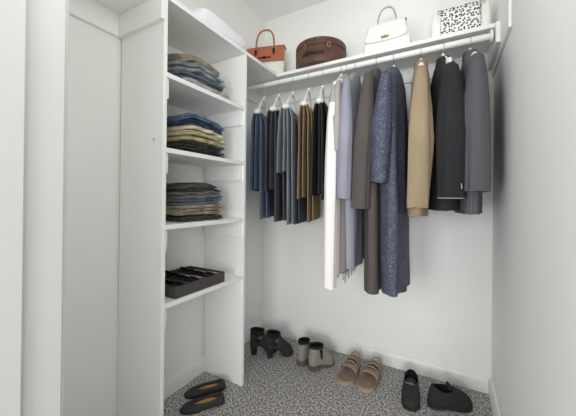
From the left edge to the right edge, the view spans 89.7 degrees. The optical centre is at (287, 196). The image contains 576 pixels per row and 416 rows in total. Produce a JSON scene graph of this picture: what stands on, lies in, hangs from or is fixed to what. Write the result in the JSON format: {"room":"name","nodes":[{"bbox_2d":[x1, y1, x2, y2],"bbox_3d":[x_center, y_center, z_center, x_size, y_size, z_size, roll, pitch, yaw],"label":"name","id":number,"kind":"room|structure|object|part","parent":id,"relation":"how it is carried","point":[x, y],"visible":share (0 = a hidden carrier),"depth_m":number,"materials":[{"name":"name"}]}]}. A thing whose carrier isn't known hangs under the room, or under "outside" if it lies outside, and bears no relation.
{"room":"walk-in closet","nodes":[
{"label":"walk-in closet","id":0,"kind":"room"},
{"bbox_2d":[64,0,264,415],"bbox_3d":[-0.644,-0.177,1.631,0.100,2.476,1.856,0,0,29],"label":"wall","id":1,"kind":"structure","parent":0,"point":[95,55],"depth_m":1.26,"materials":[{"name":"paint"}]},
{"bbox_2d":[69,0,295,107],"bbox_3d":[-0.447,-0.769,1.559,0.306,0.118,1.598,0,0,29],"label":"wall shelf","id":2,"kind":"object","parent":1,"relation":"attached to","point":[189,33],"visible":0.7,"depth_m":1.34,"materials":[{"name":"white paint"}]},
{"bbox_2d":[192,8,245,48],"bbox_3d":[-0.420,-0.881,1.578,0.232,0.105,0.350,0,0,27],"label":"pillow","id":3,"kind":"object","parent":2,"relation":"on","point":[207,15],"visible":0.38,"depth_m":1.47,"materials":[{"name":"white fabric"}]},
{"bbox_2d":[247,29,285,73],"bbox_3d":[-0.152,-1.006,2.090,0.282,0.366,0.129,0,0,13],"label":"handbag","id":4,"kind":"object","parent":2,"relation":"on","point":[273,57],"visible":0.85,"depth_m":2.03,"materials":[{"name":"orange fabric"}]},
{"bbox_3d":[-0.160,-1.107,2.052,0.144,0.166,0.024,0,0,13],"label":"handle","id":5,"kind":"part","parent":4,"relation":"part of","materials":[{"name":"orange leather"}]},
{"bbox_2d":[247,29,493,91],"bbox_3d":[0.313,-0.758,1.716,1.480,0.056,0.056,0,0,29],"label":"clothes rod","id":6,"kind":"object","parent":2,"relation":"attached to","point":[489,36],"visible":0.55,"depth_m":1.58,"materials":[{"name":"white metal"}]},
{"bbox_2d":[253,83,267,114],"bbox_3d":[-0.164,-0.646,1.982,0.046,0.269,0.410,1,0,9],"label":"clothes hanger","id":7,"kind":"object","parent":6,"relation":"hanging from","point":[257,110],"visible":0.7,"depth_m":1.88,"materials":[{"name":"white plastic"}]},
{"bbox_2d":[250,113,273,219],"bbox_3d":[-0.161,-0.194,1.974,0.124,0.681,0.362,1,0,9],"label":"trousers","id":8,"kind":"object","parent":7,"relation":"hanging from","point":[258,123],"visible":0.65,"depth_m":1.84,"materials":[{"name":"blue fabric"}]},
{"bbox_3d":[-0.198,-0.285,1.980,0.047,0.499,0.358,1,0,9],"label":"trouser leg","id":9,"kind":"part","parent":8,"relation":"part of","materials":[{"name":"blue fabric"}]},
{"bbox_3d":[-0.178,-0.289,1.977,0.027,0.491,0.349,1,0,9],"label":"trouser leg","id":10,"kind":"part","parent":8,"relation":"part of","materials":[{"name":"blue fabric"}]},
{"bbox_3d":[-0.150,-0.194,1.990,0.037,0.681,0.326,1,0,9],"label":"trouser leg","id":11,"kind":"part","parent":8,"relation":"part of","materials":[{"name":"fabric"}]},
{"bbox_3d":[-0.127,-0.198,1.986,0.059,0.671,0.317,1,0,9],"label":"trouser leg","id":12,"kind":"part","parent":8,"relation":"part of","materials":[{"name":"blue fabric"}]},
{"bbox_2d":[269,80,281,111],"bbox_3d":[-0.060,-0.646,1.924,0.046,0.269,0.410,1,0,10],"label":"clothes hanger","id":13,"kind":"object","parent":6,"relation":"hanging from","point":[272,108],"visible":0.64,"depth_m":1.81,"materials":[{"name":"white plastic"}]},
{"bbox_2d":[264,109,286,221],"bbox_3d":[-0.048,-0.188,1.907,0.154,0.690,0.372,1,0,10],"label":"trousers","id":14,"kind":"object","parent":13,"relation":"hanging from","point":[276,182],"visible":0.49,"depth_m":1.76,"materials":[{"name":"grey fabric"}]},
{"bbox_3d":[-0.098,-0.285,1.916,0.051,0.498,0.372,1,0,10],"label":"trouser leg","id":15,"kind":"part","parent":14,"relation":"part of","materials":[{"name":"grey fabric"}]},
{"bbox_3d":[-0.076,-0.288,1.914,0.031,0.491,0.359,1,0,10],"label":"trouser leg","id":16,"kind":"part","parent":14,"relation":"part of","materials":[{"name":"grey fabric"}]},
{"bbox_3d":[-0.048,-0.188,1.923,0.047,0.690,0.337,1,0,10],"label":"trouser leg","id":17,"kind":"part","parent":14,"relation":"part of","materials":[{"name":"grey fabric"}]},
{"bbox_3d":[-0.011,-0.193,1.917,0.083,0.681,0.330,1,0,10],"label":"trouser leg","id":18,"kind":"part","parent":14,"relation":"part of","materials":[{"name":"grey fabric"}]},
{"bbox_2d":[281,76,298,115],"bbox_3d":[0.032,-0.645,1.873,0.046,0.269,0.410,0,0,15],"label":"clothes hanger","id":19,"kind":"object","parent":6,"relation":"hanging from","point":[285,106],"visible":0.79,"depth_m":1.80,"materials":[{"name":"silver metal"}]},
{"bbox_2d":[276,107,297,224],"bbox_3d":[0.027,-0.183,1.861,0.125,0.699,0.372,0,0,15],"label":"trousers","id":20,"kind":"object","parent":19,"relation":"hanging from","point":[286,117],"visible":0.55,"depth_m":1.70,"materials":[{"name":"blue fabric"}]},
{"bbox_3d":[-0.005,-0.336,1.870,0.052,0.394,0.369,0,0,15],"label":"trouser leg","id":21,"kind":"part","parent":20,"relation":"part of","materials":[{"name":"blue fabric"}]},
{"bbox_3d":[0.016,-0.341,1.865,0.031,0.385,0.359,0,0,15],"label":"trouser leg","id":22,"kind":"part","parent":20,"relation":"part of","materials":[{"name":"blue fabric"}]},
{"bbox_3d":[0.039,-0.183,1.863,0.031,0.699,0.362,0,0,15],"label":"trouser leg","id":23,"kind":"part","parent":20,"relation":"part of","materials":[{"name":"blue fabric"}]},
{"bbox_3d":[0.061,-0.187,1.857,0.055,0.691,0.350,0,0,15],"label":"trouser leg","id":24,"kind":"part","parent":20,"relation":"part of","materials":[{"name":"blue fabric"}]},
{"bbox_2d":[300,73,312,110],"bbox_3d":[0.131,-0.644,1.817,0.045,0.269,0.410,0,0,13],"label":"clothes hanger","id":25,"kind":"object","parent":6,"relation":"hanging from","point":[303,102],"visible":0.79,"depth_m":1.74,"materials":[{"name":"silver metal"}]},
{"bbox_2d":[294,119,306,224],"bbox_3d":[0.092,-0.146,1.851,0.058,0.628,0.323,0,0,15],"label":"trousers","id":26,"kind":"object","parent":25,"relation":"hanging from","point":[300,205],"visible":0.3,"depth_m":1.72,"materials":[{"name":"fabric"}]},
{"bbox_3d":[0.077,-0.146,1.855,0.028,0.628,0.323,0,0,15],"label":"trouser leg","id":27,"kind":"part","parent":26,"relation":"part of","materials":[{"name":"fabric"}]},
{"bbox_2d":[297,104,319,222],"bbox_3d":[0.134,-0.192,1.804,0.116,0.680,0.373,0,0,13],"label":"trousers","id":28,"kind":"object","parent":25,"relation":"hanging from","point":[305,112],"visible":0.64,"depth_m":1.66,"materials":[{"name":"fabric"}]},
{"bbox_3d":[0.101,-0.259,1.811,0.042,0.546,0.369,0,0,13],"label":"trouser leg","id":29,"kind":"part","parent":28,"relation":"part of","materials":[{"name":"brown fabric"}]},
{"bbox_3d":[0.125,-0.263,1.805,0.028,0.539,0.360,0,0,13],"label":"trouser leg","id":30,"kind":"part","parent":28,"relation":"part of","materials":[{"name":"brown fabric"}]},
{"bbox_3d":[0.149,-0.192,1.811,0.037,0.680,0.350,0,0,13],"label":"trouser leg","id":31,"kind":"part","parent":28,"relation":"part of","materials":[{"name":"fabric"}]},
{"bbox_3d":[0.164,-0.197,1.805,0.054,0.670,0.341,0,0,13],"label":"trouser leg","id":32,"kind":"part","parent":28,"relation":"part of","materials":[{"name":"fabric"}]},
{"bbox_2d":[315,70,324,103],"bbox_3d":[0.212,-0.644,1.772,0.046,0.269,0.410,1,0,12],"label":"clothes hanger","id":33,"kind":"object","parent":6,"relation":"hanging from","point":[319,99],"visible":0.66,"depth_m":1.66,"materials":[{"name":"white plastic"}]},
{"bbox_2d":[310,101,327,199],"bbox_3d":[0.215,-0.257,1.758,0.133,0.550,0.372,1,0,12],"label":"trousers","id":34,"kind":"object","parent":33,"relation":"hanging from","point":[320,111],"visible":0.77,"depth_m":1.60,"materials":[{"name":"black fabric"}]},
{"bbox_3d":[0.177,-0.268,1.771,0.052,0.528,0.362,0,0,12],"label":"trouser leg","id":35,"kind":"part","parent":34,"relation":"part of","materials":[{"name":"black fabric"}]},
{"bbox_3d":[0.205,-0.270,1.765,0.033,0.522,0.348,0,0,12],"label":"trouser leg","id":36,"kind":"part","parent":34,"relation":"part of","materials":[{"name":"black fabric"}]},
{"bbox_3d":[0.222,-0.256,1.756,0.038,0.550,0.370,0,0,12],"label":"trouser leg","id":37,"kind":"part","parent":34,"relation":"part of","materials":[{"name":"black fabric"}]},
{"bbox_3d":[0.248,-0.261,1.752,0.064,0.541,0.360,0,0,12],"label":"trouser leg","id":38,"kind":"part","parent":34,"relation":"part of","materials":[{"name":"black fabric"}]},
{"bbox_2d":[441,42,452,63],"bbox_3d":[0.780,-0.683,1.455,0.028,0.181,0.358,0,0,19],"label":"clothes hanger","id":39,"kind":"object","parent":6,"relation":"hanging from","point":[448,59],"visible":0.31,"depth_m":1.30,"materials":[{"name":"white plastic"}]},
{"bbox_2d":[428,55,465,210],"bbox_3d":[0.769,-0.321,1.456,0.137,0.774,0.534,0,0,19],"label":"jacket","id":40,"kind":"object","parent":39,"relation":"hanging from","point":[447,184],"visible":0.76,"depth_m":1.22,"materials":[{"name":"black fabric"}]},
{"bbox_2d":[489,29,493,42],"bbox_3d":[0.954,-0.753,1.359,0.012,0.056,0.056,0,0,29],"label":"socket","id":41,"kind":"object","parent":6,"relation":"attached to","point":[491,34],"depth_m":1.34,"materials":[{"name":"white metal"}]},
{"bbox_2d":[110,319,262,415],"bbox_3d":[-0.592,1.017,1.623,0.014,0.088,1.599,0,0,29],"label":"baseboard","id":42,"kind":"structure","parent":1,"relation":"attached to","point":[180,379],"depth_m":1.65,"materials":[{"name":"paint"}]},
{"bbox_2d":[243,0,327,21],"bbox_3d":[0.073,-1.440,1.242,1.715,0.060,1.856,0,0,29],"label":"ceiling","id":43,"kind":"structure","parent":0,"point":[267,10],"depth_m":2.14,"materials":[{"name":"paint"}]},
{"bbox_2d":[163,332,492,415],"bbox_3d":[-0.069,1.094,1.022,1.715,0.060,2.336,0,0,29],"label":"floor","id":44,"kind":"structure","parent":0,"point":[275,386],"depth_m":1.57,"materials":[{"name":"carpet"}]},
{"bbox_2d":[117,0,246,415],"bbox_3d":[-0.503,0.127,1.475,0.294,1.869,0.549,0,0,29],"label":"shelving unit","id":45,"kind":"object","parent":44,"relation":"on","point":[147,87],"visible":0.87,"depth_m":1.28,"materials":[{"name":"white paint"}]},
{"bbox_3d":[-0.629,0.125,1.244,0.288,1.869,0.018,0,0,29],"label":"panel","id":46,"kind":"part","parent":45,"relation":"part of","materials":[{"name":"white paint"}]},
{"bbox_2d":[166,214,222,221],"bbox_3d":[-0.519,0.102,1.481,0.257,0.026,0.282,0,0,31],"label":"trousers","id":47,"kind":"object","parent":45,"relation":"on","point":[202,216],"visible":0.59,"depth_m":1.38,"materials":[{"name":"black fabric"}]},
{"bbox_2d":[166,209,219,215],"bbox_3d":[-0.521,0.076,1.475,0.256,0.026,0.267,0,0,30],"label":"trousers","id":48,"kind":"object","parent":47,"relation":"on","point":[175,213],"visible":0.51,"depth_m":1.37,"materials":[{"name":"beige fabric"}]},
{"bbox_2d":[166,203,225,211],"bbox_3d":[-0.511,0.051,1.476,0.265,0.043,0.293,0,0,28],"label":"trousers","id":49,"kind":"object","parent":48,"relation":"on","point":[209,206],"visible":0.61,"depth_m":1.36,"materials":[{"name":"beige fabric"}]},
{"bbox_2d":[166,197,221,205],"bbox_3d":[-0.522,0.019,1.476,0.252,0.056,0.274,0,0,31],"label":"jeans","id":50,"kind":"object","parent":49,"relation":"on","point":[190,201],"visible":0.66,"depth_m":1.37,"materials":[{"name":"blue fabric"}]},
{"bbox_2d":[166,190,221,199],"bbox_3d":[-0.520,-0.015,1.475,0.263,0.062,0.283,0,0,31],"label":"jeans","id":51,"kind":"object","parent":50,"relation":"on","point":[208,193],"visible":0.7,"depth_m":1.37,"materials":[{"name":"grey fabric"}]},
{"bbox_2d":[166,182,220,192],"bbox_3d":[-0.515,-0.045,1.472,0.243,0.064,0.270,0,0,29],"label":"jeans","id":52,"kind":"object","parent":51,"relation":"on","point":[184,186],"visible":0.83,"depth_m":1.40,"materials":[{"name":"black fabric"}]},
{"bbox_2d":[165,266,224,298],"bbox_3d":[-0.517,0.414,1.437,0.255,0.051,0.310,0,0,29],"label":"tray","id":53,"kind":"object","parent":45,"relation":"on","point":[174,291],"visible":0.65,"depth_m":1.39,"materials":[{"name":"grey fabric"}]},
{"bbox_2d":[165,270,185,276],"bbox_3d":[-0.565,0.386,1.465,0.127,0.030,0.067,0,0,33],"label":"sunglasses","id":54,"kind":"object","parent":53,"relation":"in","point":[166,271],"visible":0.88,"depth_m":1.46,"materials":[{"name":"black plastic"}]},
{"bbox_2d":[165,279,188,284],"bbox_3d":[-0.510,0.386,1.322,0.127,0.030,0.067,0,0,21],"label":"sunglasses","id":55,"kind":"object","parent":53,"relation":"in","point":[169,281],"visible":0.84,"depth_m":1.31,"materials":[{"name":"black plastic"}]},
{"bbox_2d":[180,267,201,271],"bbox_3d":[-0.517,0.387,1.550,0.127,0.030,0.067,0,0,29],"label":"sunglasses","id":56,"kind":"object","parent":53,"relation":"in","point":[182,268],"visible":0.85,"depth_m":1.54,"materials":[{"name":"black plastic"}]},
{"bbox_2d":[179,274,203,279],"bbox_3d":[-0.465,0.387,1.407,0.127,0.030,0.067,0,0,24],"label":"sunglasses","id":57,"kind":"object","parent":53,"relation":"in","point":[180,275],"visible":0.95,"depth_m":1.39,"materials":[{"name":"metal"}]},
{"bbox_2d":[194,270,218,274],"bbox_3d":[-0.417,0.388,1.493,0.127,0.030,0.067,0,0,19],"label":"sunglasses","id":58,"kind":"object","parent":53,"relation":"in","point":[195,271],"visible":0.97,"depth_m":1.48,"materials":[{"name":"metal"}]},
{"bbox_2d":[167,146,224,157],"bbox_3d":[-0.512,-0.217,1.479,0.266,0.032,0.285,0,0,29],"label":"trousers","id":59,"kind":"object","parent":45,"relation":"on","point":[189,149],"visible":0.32,"depth_m":1.38,"materials":[{"name":"black fabric"}]},
{"bbox_2d":[166,140,224,152],"bbox_3d":[-0.515,-0.249,1.487,0.258,0.029,0.276,0,0,30],"label":"trousers","id":60,"kind":"object","parent":59,"relation":"on","point":[186,143],"visible":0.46,"depth_m":1.37,"materials":[{"name":"black fabric"}]},
{"bbox_2d":[167,135,221,147],"bbox_3d":[-0.510,-0.276,1.475,0.247,0.037,0.266,0,0,31],"label":"trousers","id":61,"kind":"object","parent":60,"relation":"on","point":[182,137],"visible":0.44,"depth_m":1.38,"materials":[{"name":"beige fabric"}]},
{"bbox_2d":[167,130,224,144],"bbox_3d":[-0.508,-0.301,1.478,0.253,0.043,0.285,0,0,29],"label":"trousers","id":62,"kind":"object","parent":61,"relation":"on","point":[181,132],"visible":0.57,"depth_m":1.37,"materials":[{"name":"beige fabric"}]},
{"bbox_2d":[167,124,222,139],"bbox_3d":[-0.509,-0.326,1.479,0.253,0.049,0.271,0,0,32],"label":"trousers","id":63,"kind":"object","parent":62,"relation":"on","point":[185,127],"visible":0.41,"depth_m":1.37,"materials":[{"name":"beige fabric"}]},
{"bbox_2d":[167,119,221,135],"bbox_3d":[-0.517,-0.350,1.476,0.250,0.059,0.280,0,0,30],"label":"jeans","id":64,"kind":"object","parent":63,"relation":"on","point":[186,121],"visible":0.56,"depth_m":1.38,"materials":[{"name":"fabric"}]},
{"bbox_2d":[167,113,223,131],"bbox_3d":[-0.513,-0.377,1.477,0.249,0.064,0.273,0,0,31],"label":"jeans","id":65,"kind":"object","parent":64,"relation":"on","point":[175,118],"visible":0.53,"depth_m":1.38,"materials":[{"name":"fabric"}]},
{"bbox_3d":[-0.506,0.450,1.475,0.293,0.020,0.511,0,0,29],"label":"shelf","id":66,"kind":"part","parent":45,"relation":"part of","materials":[{"name":"white paint"}]},
{"bbox_3d":[-0.503,0.126,1.476,0.293,0.020,0.511,0,0,29],"label":"shelf","id":67,"kind":"part","parent":45,"relation":"part of","materials":[{"name":"white paint"}]},
{"bbox_3d":[-0.500,-0.191,1.478,0.293,0.020,0.511,0,0,29],"label":"shelf","id":68,"kind":"part","parent":45,"relation":"part of","materials":[{"name":"white paint"}]},
{"bbox_2d":[182,77,228,99],"bbox_3d":[-0.477,-0.525,1.474,0.257,0.029,0.291,0,0,30],"label":"trousers","id":69,"kind":"object","parent":45,"relation":"on","point":[190,80],"visible":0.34,"depth_m":1.40,"materials":[{"name":"grey fabric"}]},
{"bbox_2d":[167,69,222,92],"bbox_3d":[-0.509,-0.563,1.479,0.263,0.062,0.295,0,0,31],"label":"jeans","id":70,"kind":"object","parent":69,"relation":"on","point":[182,73],"visible":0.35,"depth_m":1.38,"materials":[{"name":"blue fabric"}]},
{"bbox_2d":[167,60,225,87],"bbox_3d":[-0.504,-0.609,1.475,0.255,0.078,0.300,0,0,28],"label":"jeans","id":71,"kind":"object","parent":70,"relation":"on","point":[196,68],"visible":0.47,"depth_m":1.36,"materials":[{"name":"fabric"}]},
{"bbox_2d":[167,53,219,76],"bbox_3d":[-0.518,-0.653,1.469,0.242,0.077,0.251,0,0,31],"label":"trousers","id":72,"kind":"object","parent":71,"relation":"on","point":[189,58],"visible":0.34,"depth_m":1.36,"materials":[{"name":"beige fabric"}]},
{"bbox_3d":[-0.497,-0.500,1.479,0.293,0.020,0.511,0,0,29],"label":"shelf","id":73,"kind":"part","parent":45,"relation":"part of","materials":[{"name":"white paint"}]},
{"bbox_3d":[-0.371,0.129,1.706,0.288,1.869,0.018,0,0,29],"label":"panel","id":74,"kind":"part","parent":45,"relation":"part of","materials":[{"name":"white paint"}]},
{"bbox_2d":[180,392,224,414],"bbox_3d":[-0.431,1.036,1.465,0.221,0.050,0.082,1,0,-19],"label":"flat shoe","id":75,"kind":"object","parent":44,"relation":"on","point":[194,406],"visible":1,"depth_m":1.45,"materials":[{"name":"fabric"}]},
{"bbox_2d":[184,378,225,398],"bbox_3d":[-0.449,1.036,1.575,0.221,0.050,0.082,1,0,-19],"label":"flat shoe","id":76,"kind":"object","parent":44,"relation":"on","point":[218,385],"visible":0.98,"depth_m":1.56,"materials":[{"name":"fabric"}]},
{"bbox_2d":[250,327,276,354],"bbox_3d":[-0.165,0.980,1.984,0.196,0.171,0.089,1,0,-21],"label":"boot","id":77,"kind":"object","parent":44,"relation":"on","point":[257,336],"visible":0.87,"depth_m":1.94,"materials":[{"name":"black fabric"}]},
{"bbox_2d":[266,329,292,358],"bbox_3d":[-0.054,0.981,1.947,0.196,0.171,0.089,1,0,-21],"label":"boot","id":78,"kind":"object","parent":44,"relation":"on","point":[274,341],"visible":1,"depth_m":1.92,"materials":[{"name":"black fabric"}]},
{"bbox_2d":[296,337,311,366],"bbox_3d":[0.126,0.988,1.901,0.084,0.160,0.201,0,0,33],"label":"boot","id":79,"kind":"object","parent":44,"relation":"on","point":[303,342],"visible":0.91,"depth_m":1.83,"materials":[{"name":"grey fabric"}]},
{"bbox_3d":[0.103,0.929,1.867,0.068,0.028,0.096,0,0,33],"label":"trim","id":80,"kind":"part","parent":79,"relation":"part of","materials":[{"name":"black fabric"}]},
{"bbox_2d":[308,342,334,372],"bbox_3d":[0.213,0.988,1.828,0.201,0.160,0.084,1,0,-33],"label":"boot","id":81,"kind":"object","parent":44,"relation":"on","point":[319,356],"visible":1,"depth_m":1.78,"materials":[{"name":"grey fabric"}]},
{"bbox_3d":[0.179,0.929,1.806,0.096,0.028,0.068,1,0,-33],"label":"trim","id":82,"kind":"part","parent":81,"relation":"part of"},
{"bbox_2d":[336,351,360,385],"bbox_3d":[0.366,1.017,1.728,0.104,0.106,0.213,0,0,37],"label":"sandal","id":83,"kind":"object","parent":44,"relation":"on","point":[347,376],"visible":1,"depth_m":1.71,"materials":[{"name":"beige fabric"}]},
{"bbox_2d":[357,357,381,392],"bbox_3d":[0.473,1.018,1.669,0.104,0.106,0.213,0,0,39],"label":"sandal","id":84,"kind":"object","parent":44,"relation":"on","point":[368,382],"visible":1,"depth_m":1.66,"materials":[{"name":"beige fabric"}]},
{"bbox_2d":[401,369,419,411],"bbox_3d":[0.657,1.021,1.547,0.093,0.101,0.229,0,0,24],"label":"shoe","id":85,"kind":"object","parent":44,"relation":"on","point":[410,392],"visible":1,"depth_m":1.50,"materials":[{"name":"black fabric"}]},
{"bbox_2d":[427,381,472,412],"bbox_3d":[0.829,1.012,1.485,0.232,0.123,0.103,1,0,-4],"label":"shoe","id":86,"kind":"object","parent":44,"relation":"on","point":[446,396],"visible":1,"depth_m":1.45,"materials":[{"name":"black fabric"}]},
{"bbox_2d":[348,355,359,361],"bbox_3d":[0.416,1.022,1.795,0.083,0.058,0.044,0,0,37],"label":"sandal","id":87,"kind":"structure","parent":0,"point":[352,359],"depth_m":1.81,"materials":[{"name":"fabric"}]},
{"bbox_2d":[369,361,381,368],"bbox_3d":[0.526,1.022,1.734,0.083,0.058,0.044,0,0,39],"label":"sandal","id":88,"kind":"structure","parent":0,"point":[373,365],"depth_m":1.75,"materials":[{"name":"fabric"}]},
{"bbox_2d":[262,0,492,380],"bbox_3d":[0.489,-0.165,2.003,1.515,2.476,0.100,0,0,29],"label":"wall","id":89,"kind":"structure","parent":0,"point":[444,314],"depth_m":1.83,"materials":[{"name":"paint"}]},
{"bbox_2d":[262,319,488,393],"bbox_3d":[0.449,1.029,1.949,1.486,0.088,0.014,0,0,29],"label":"baseboard","id":90,"kind":"structure","parent":89,"relation":"attached to","point":[477,382],"depth_m":1.82,"materials":[{"name":"paint"}]},
{"bbox_2d":[265,0,511,107],"bbox_3d":[0.348,-0.947,1.724,1.496,0.565,0.535,0,0,29],"label":"wall shelf","id":91,"kind":"object","parent":89,"relation":"attached to","point":[501,24],"visible":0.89,"depth_m":1.64,"materials":[{"name":"white paint"}]},
{"bbox_2d":[296,36,346,68],"bbox_3d":[0.216,-0.899,1.906,0.333,0.158,0.350,1,0,7],"label":"box","id":92,"kind":"object","parent":91,"relation":"on","point":[316,50],"visible":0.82,"depth_m":1.77,"materials":[{"name":"brown leather"}]},
{"bbox_3d":[0.147,-0.880,1.759,0.127,0.014,0.035,0,0,24],"label":"handle","id":93,"kind":"part","parent":92,"relation":"part of","materials":[{"name":"brown leather"}]},
{"bbox_3d":[0.217,-0.955,1.915,0.330,0.048,0.330,1,0,7],"label":"lid","id":94,"kind":"part","parent":92,"relation":"part of","materials":[{"name":"brown leather"}]},
{"bbox_2d":[363,6,411,53],"bbox_3d":[0.577,-0.964,1.691,0.266,0.293,0.136,0,0,29],"label":"handbag","id":95,"kind":"object","parent":91,"relation":"on","point":[396,32],"visible":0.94,"depth_m":1.65,"materials":[{"name":"white leather"}]},
{"bbox_3d":[0.577,-1.059,1.690,0.114,0.103,0.009,0,0,29],"label":"handle","id":96,"kind":"part","parent":95,"relation":"part of","materials":[{"name":"grey leather"}]},
{"bbox_2d":[431,0,490,37],"bbox_3d":[0.909,-0.998,1.532,0.266,0.364,0.143,0,0,29],"label":"handbag","id":97,"kind":"object","parent":91,"relation":"on","point":[476,13],"visible":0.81,"depth_m":1.47,"materials":[{"name":"white leather"}]},
{"bbox_3d":[0.877,-0.901,1.474,0.178,0.150,0.009,0,0,29],"label":"spotted panel","id":98,"kind":"part","parent":97,"relation":"part of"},
{"bbox_3d":[0.998,-0.942,1.362,0.010,0.565,0.535,0,0,29],"label":"panel","id":99,"kind":"part","parent":91,"relation":"part of","materials":[{"name":"white paint"}]},
{"bbox_2d":[491,0,575,415],"bbox_3d":[0.765,-0.167,0.843,0.100,2.476,1.856,0,0,29],"label":"wall","id":100,"kind":"structure","parent":0,"point":[534,226],"depth_m":0.79,"materials":[{"name":"paint"}]},
{"bbox_2d":[488,377,499,415],"bbox_3d":[0.718,1.027,0.891,0.014,0.088,1.599,0,0,29],"label":"baseboard","id":101,"kind":"structure","parent":100,"relation":"attached to","point":[493,401],"depth_m":1.44,"materials":[{"name":"paint"}]},
{"bbox_3d":[-0.354,-0.179,0.495,1.515,2.476,0.157,0,0,29],"label":"wall","id":102,"kind":"structure","parent":0,"visible":0},
{"bbox_2d":[0,0,68,415],"bbox_3d":[-0.170,0.000,0.391,1.091,2.120,0.185,0,0,29],"label":"door","id":103,"kind":"structure","parent":102,"relation":"in","point":[34,34],"depth_m":0.64,"materials":[{"name":"paint"}]},
{"bbox_3d":[-0.570,-0.003,0.713,0.079,2.120,0.014,0,0,29],"label":"casing","id":104,"kind":"part","parent":103,"relation":"part of","materials":[{"name":"paint"}]},
{"label":"clothes hanger","id":105,"kind":"object","parent":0,"visible":0},
{"bbox_2d":[323,84,337,289],"bbox_3d":[0.305,-0.102,1.714,0.084,1.161,0.517,0,0,20],"label":"coat","id":106,"kind":"object","parent":105,"relation":"hanging from","point":[330,178],"visible":0.52,"depth_m":1.48,"materials":[{"name":"white fabric"}]},
{"bbox_3d":[0.389,-0.685,1.673,0.028,0.183,0.357,0,0,24],"label":"clothes hanger","id":107,"kind":"object","parent":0,"visible":0},
{"bbox_2d":[337,73,363,269],"bbox_3d":[0.388,-0.161,1.670,0.106,1.072,0.533,0,0,24],"label":"coat","id":108,"kind":"object","parent":107,"relation":"hanging from","point":[351,89],"visible":0.6,"depth_m":1.47,"materials":[{"name":"purple fabric"}]},
{"label":"clothes hanger","id":109,"kind":"object","parent":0,"visible":0},
{"bbox_2d":[351,68,381,294],"bbox_3d":[0.486,-0.108,1.613,0.150,1.182,0.534,0,0,27],"label":"coat","id":110,"kind":"object","parent":109,"relation":"hanging from","point":[365,194],"visible":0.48,"depth_m":1.41,"materials":[{"name":"brown fabric"}]},
{"bbox_3d":[0.574,-0.684,1.570,0.028,0.183,0.357,0,0,30],"label":"clothes hanger","id":111,"kind":"object","parent":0,"visible":0},
{"bbox_2d":[370,66,409,296],"bbox_3d":[0.578,-0.106,1.562,0.154,1.163,0.534,0,0,30],"label":"coat","id":112,"kind":"object","parent":111,"relation":"hanging from","point":[389,135],"visible":0.96,"depth_m":1.39,"materials":[{"name":"blue fabric"}]},
{"bbox_3d":[0.345,-0.685,1.698,0.028,0.183,0.357,0,0,23],"label":"clothes hanger","id":113,"kind":"object","parent":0,"visible":0},
{"bbox_2d":[333,75,354,282],"bbox_3d":[0.338,-0.119,1.696,0.090,1.157,0.506,0,0,23],"label":"scarf","id":114,"kind":"object","parent":113,"relation":"hanging from","point":[341,223],"visible":0.34,"depth_m":1.52,"materials":[{"name":"beige fabric"}]},
{"bbox_3d":[0.691,-0.684,1.505,0.028,0.181,0.358,0,0,24],"label":"clothes hanger","id":115,"kind":"object","parent":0,"visible":0},
{"bbox_2d":[406,59,433,216],"bbox_3d":[0.682,-0.307,1.506,0.119,0.810,0.532,0,0,24],"label":"jacket","id":116,"kind":"object","parent":115,"relation":"hanging from","point":[421,125],"visible":1,"depth_m":1.27,"materials":[{"name":"fabric"}]},
{"label":"clothes hanger","id":117,"kind":"object","parent":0,"visible":0},
{"bbox_2d":[454,49,490,214],"bbox_3d":[0.871,-0.317,1.400,0.115,0.788,0.534,0,0,25],"label":"jacket","id":118,"kind":"object","parent":117,"relation":"hanging from","point":[474,73],"visible":0.75,"depth_m":1.17,"materials":[{"name":"grey fabric"}]}
]}

